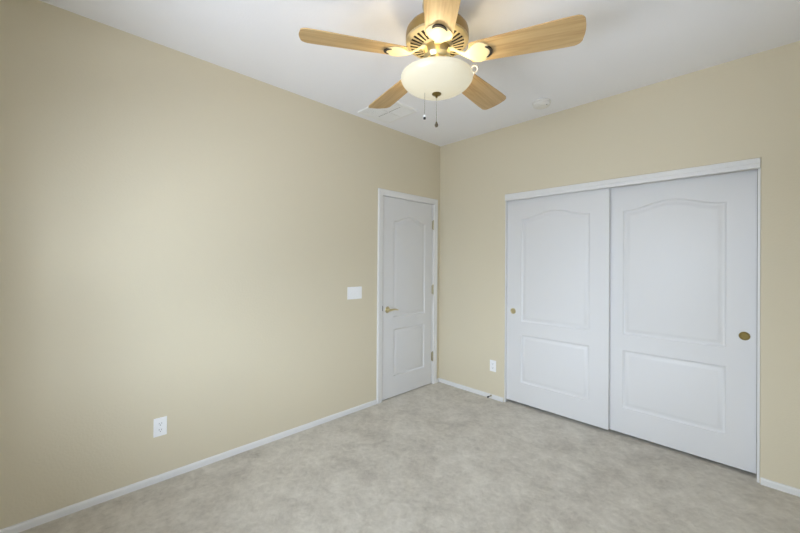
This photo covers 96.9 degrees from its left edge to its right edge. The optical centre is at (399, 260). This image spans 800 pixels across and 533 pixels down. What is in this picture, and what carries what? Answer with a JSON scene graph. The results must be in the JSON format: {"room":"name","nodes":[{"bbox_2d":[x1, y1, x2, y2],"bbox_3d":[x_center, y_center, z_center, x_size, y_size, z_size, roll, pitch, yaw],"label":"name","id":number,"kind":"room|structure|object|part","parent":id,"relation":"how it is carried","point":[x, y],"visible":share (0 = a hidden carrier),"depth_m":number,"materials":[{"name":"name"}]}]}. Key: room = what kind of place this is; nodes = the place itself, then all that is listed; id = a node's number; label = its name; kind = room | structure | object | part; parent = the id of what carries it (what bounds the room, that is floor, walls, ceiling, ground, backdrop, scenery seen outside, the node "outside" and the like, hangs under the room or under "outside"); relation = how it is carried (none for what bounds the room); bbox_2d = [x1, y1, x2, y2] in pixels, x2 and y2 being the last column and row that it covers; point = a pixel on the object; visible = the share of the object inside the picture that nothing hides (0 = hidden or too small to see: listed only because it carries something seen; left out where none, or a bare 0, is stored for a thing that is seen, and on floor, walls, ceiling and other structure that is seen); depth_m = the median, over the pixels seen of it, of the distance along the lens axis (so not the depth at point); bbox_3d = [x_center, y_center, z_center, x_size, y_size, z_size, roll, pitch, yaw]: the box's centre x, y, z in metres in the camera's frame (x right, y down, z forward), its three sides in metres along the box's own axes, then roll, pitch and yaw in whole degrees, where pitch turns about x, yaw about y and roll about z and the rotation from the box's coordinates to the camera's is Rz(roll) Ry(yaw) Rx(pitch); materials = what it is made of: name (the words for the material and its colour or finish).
{"room":"empty bedroom","nodes":[
{"label":"empty bedroom","id":0,"kind":"room"},
{"bbox_2d":[0,0,439,528],"bbox_3d":[-0.955,0.020,2.847,3.840,2.743,0.120,1,0,-44],"label":"wall","id":1,"kind":"structure","parent":0,"point":[184,237],"depth_m":2.23,"materials":[{"name":"beige paint"}]},
{"bbox_2d":[153,416,166,437],"bbox_3d":[-1.504,1.043,2.227,0.071,0.115,0.008,1,0,-44],"label":"wall outlet","id":2,"kind":"object","parent":1,"relation":"attached to","point":[160,424],"visible":1,"depth_m":2.22,"materials":[{"name":"white plastic"}]},
{"bbox_2d":[0,400,376,532],"bbox_3d":[-1.212,1.367,2.509,2.741,0.042,0.012,1,0,-44],"label":"baseboard","id":3,"kind":"structure","parent":1,"relation":"attached to","point":[76,507],"depth_m":2.23,"materials":[{"name":"white paint"}]},
{"bbox_2d":[347,286,361,299],"bbox_3d":[-0.416,0.297,3.279,0.163,0.114,0.010,1,0,-44],"label":"light switch","id":4,"kind":"object","parent":1,"relation":"attached to","point":[352,292],"visible":1,"depth_m":3.27,"materials":[{"name":"white plastic"}]},
{"bbox_2d":[376,188,437,403],"bbox_3d":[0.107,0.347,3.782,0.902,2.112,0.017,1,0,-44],"label":"trim","id":5,"kind":"structure","parent":1,"relation":"attached to","point":[381,192],"depth_m":3.51,"materials":[{"name":"white paint"}]},
{"bbox_2d":[382,196,433,399],"bbox_3d":[0.109,0.375,3.785,0.771,2.036,0.094,1,0,-44],"label":"door","id":6,"kind":"structure","parent":1,"relation":"in","point":[407,287],"depth_m":3.77,"materials":[{"name":"white wood"}]},
{"bbox_2d":[19,382,799,532],"bbox_3d":[0.126,1.437,2.291,4.640,0.080,4.190,1,0,-44],"label":"floor","id":7,"kind":"structure","parent":0,"point":[439,457],"depth_m":2.19,"materials":[{"name":"grey carpet"}]},
{"bbox_2d":[40,0,799,146],"bbox_3d":[0.147,-1.396,2.302,4.640,0.100,4.190,1,0,-44],"label":"ceiling","id":8,"kind":"structure","parent":0,"point":[626,45],"depth_m":2.18,"materials":[{"name":"white paint"}]},
{"bbox_2d":[358,101,417,123],"bbox_3d":[-0.109,-1.338,3.185,0.367,0.012,0.403,1,0,-44],"label":"ceiling vent","id":9,"kind":"object","parent":8,"relation":"in","point":[398,110],"visible":0.88,"depth_m":3.19,"materials":[{"name":"white metal"}]},
{"bbox_2d":[299,0,585,126],"bbox_3d":[0.206,-1.021,1.884,1.318,0.650,1.328,1,0,-44],"label":"ceiling fan","id":10,"kind":"object","parent":8,"relation":"hanging from","point":[438,34],"visible":1,"depth_m":1.73,"materials":[{"name":"beige wood"}]},
{"bbox_3d":[-0.222,-1.068,1.742,0.529,0.041,0.166,0,0,-15],"label":"fan blade","id":11,"kind":"part","parent":10,"relation":"part of","materials":[{"name":"brown wood"}]},
{"bbox_3d":[-0.023,-1.054,2.222,0.166,0.041,0.529,1,0,-30],"label":"fan blade","id":12,"kind":"part","parent":10,"relation":"part of","materials":[{"name":"brown wood"}]},
{"bbox_3d":[0.193,-0.915,1.850,0.374,0.090,0.374,1,0,-44],"label":"lamp shade","id":13,"kind":"part","parent":10,"relation":"part of","materials":[{"name":"beige glass"}]},
{"bbox_3d":[0.194,-1.128,1.851,0.326,0.035,0.326,1,0,-44],"label":"motor","id":14,"kind":"part","parent":10,"relation":"part of","materials":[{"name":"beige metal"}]},
{"bbox_3d":[0.169,-1.056,1.422,0.166,0.041,0.529,0,0,3],"label":"fan blade","id":15,"kind":"part","parent":10,"relation":"part of","materials":[{"name":"brown wood"}]},
{"bbox_3d":[0.475,-1.046,2.175,0.166,0.041,0.529,0,0,41],"label":"fan blade","id":16,"kind":"part","parent":10,"relation":"part of","materials":[{"name":"brown wood"}]},
{"bbox_3d":[0.594,-1.047,1.694,0.529,0.041,0.166,0,0,21],"label":"fan blade","id":17,"kind":"part","parent":10,"relation":"part of","materials":[{"name":"brown wood"}]},
{"bbox_2d":[532,98,550,108],"bbox_3d":[1.193,-1.314,2.981,0.148,0.042,0.148,1,0,-44],"label":"smoke detector","id":18,"kind":"object","parent":8,"relation":"attached to","point":[542,103],"visible":1,"depth_m":2.94,"materials":[{"name":"white plastic"}]},
{"bbox_2d":[439,41,799,488],"bbox_3d":[1.577,0.039,3.080,0.120,2.743,3.310,1,0,-44],"label":"wall","id":19,"kind":"structure","parent":0,"point":[748,107],"depth_m":2.66,"materials":[{"name":"beige paint"}]},
{"bbox_2d":[439,378,502,401],"bbox_3d":[0.745,1.387,3.828,0.012,0.042,0.820,1,0,-44],"label":"baseboard","id":20,"kind":"structure","parent":19,"relation":"attached to","point":[498,398],"depth_m":3.80,"materials":[{"name":"white paint"}]},
{"bbox_2d":[490,360,495,371],"bbox_3d":[0.951,1.073,3.621,0.008,0.115,0.071,1,0,-44],"label":"wall outlet","id":21,"kind":"object","parent":19,"relation":"attached to","point":[492,362],"visible":1,"depth_m":3.62,"materials":[{"name":"white plastic"}]},
{"bbox_2d":[506,188,610,429],"bbox_3d":[1.402,0.385,3.235,0.038,1.990,0.910,1,0,-44],"label":"door","id":22,"kind":"structure","parent":19,"relation":"in","point":[558,246],"depth_m":3.17,"materials":[{"name":"white wood"}]},
{"bbox_2d":[504,168,760,482],"bbox_3d":[1.711,0.408,2.937,0.111,2.006,1.788,1,0,-44],"label":"trim","id":23,"kind":"structure","parent":19,"relation":"attached to","point":[759,169],"depth_m":2.26,"materials":[{"name":"white paint"}]},
{"bbox_2d":[505,158,760,200],"bbox_3d":[1.708,-0.625,2.931,0.110,0.067,1.786,1,0,-44],"label":"trim","id":24,"kind":"structure","parent":19,"relation":"attached to","point":[749,164],"depth_m":2.69,"materials":[{"name":"white paint"}]},
{"bbox_2d":[609,169,756,473],"bbox_3d":[2.025,0.390,2.652,0.038,1.996,0.910,1,0,-44],"label":"door","id":25,"kind":"structure","parent":19,"relation":"in","point":[683,252],"depth_m":2.57,"materials":[{"name":"white wood"}]},
{"bbox_3d":[2.289,0.500,2.354,0.004,0.057,0.057,1,0,-44],"label":"finger pull","id":26,"kind":"part","parent":25,"relation":"part of","materials":[{"name":"gold metal"}]},
{"bbox_2d":[760,477,799,496],"bbox_3d":[2.429,1.392,2.092,0.012,0.042,0.420,1,0,-44],"label":"baseboard","id":27,"kind":"structure","parent":19,"relation":"attached to","point":[766,482],"depth_m":2.18,"materials":[{"name":"white paint"}]},
{"bbox_2d":[756,165,760,441],"bbox_3d":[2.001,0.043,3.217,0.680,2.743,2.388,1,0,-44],"label":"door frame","id":28,"kind":"structure","parent":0,"point":[760,165],"depth_m":2.77,"materials":[{"name":"white paint"}]}
]}

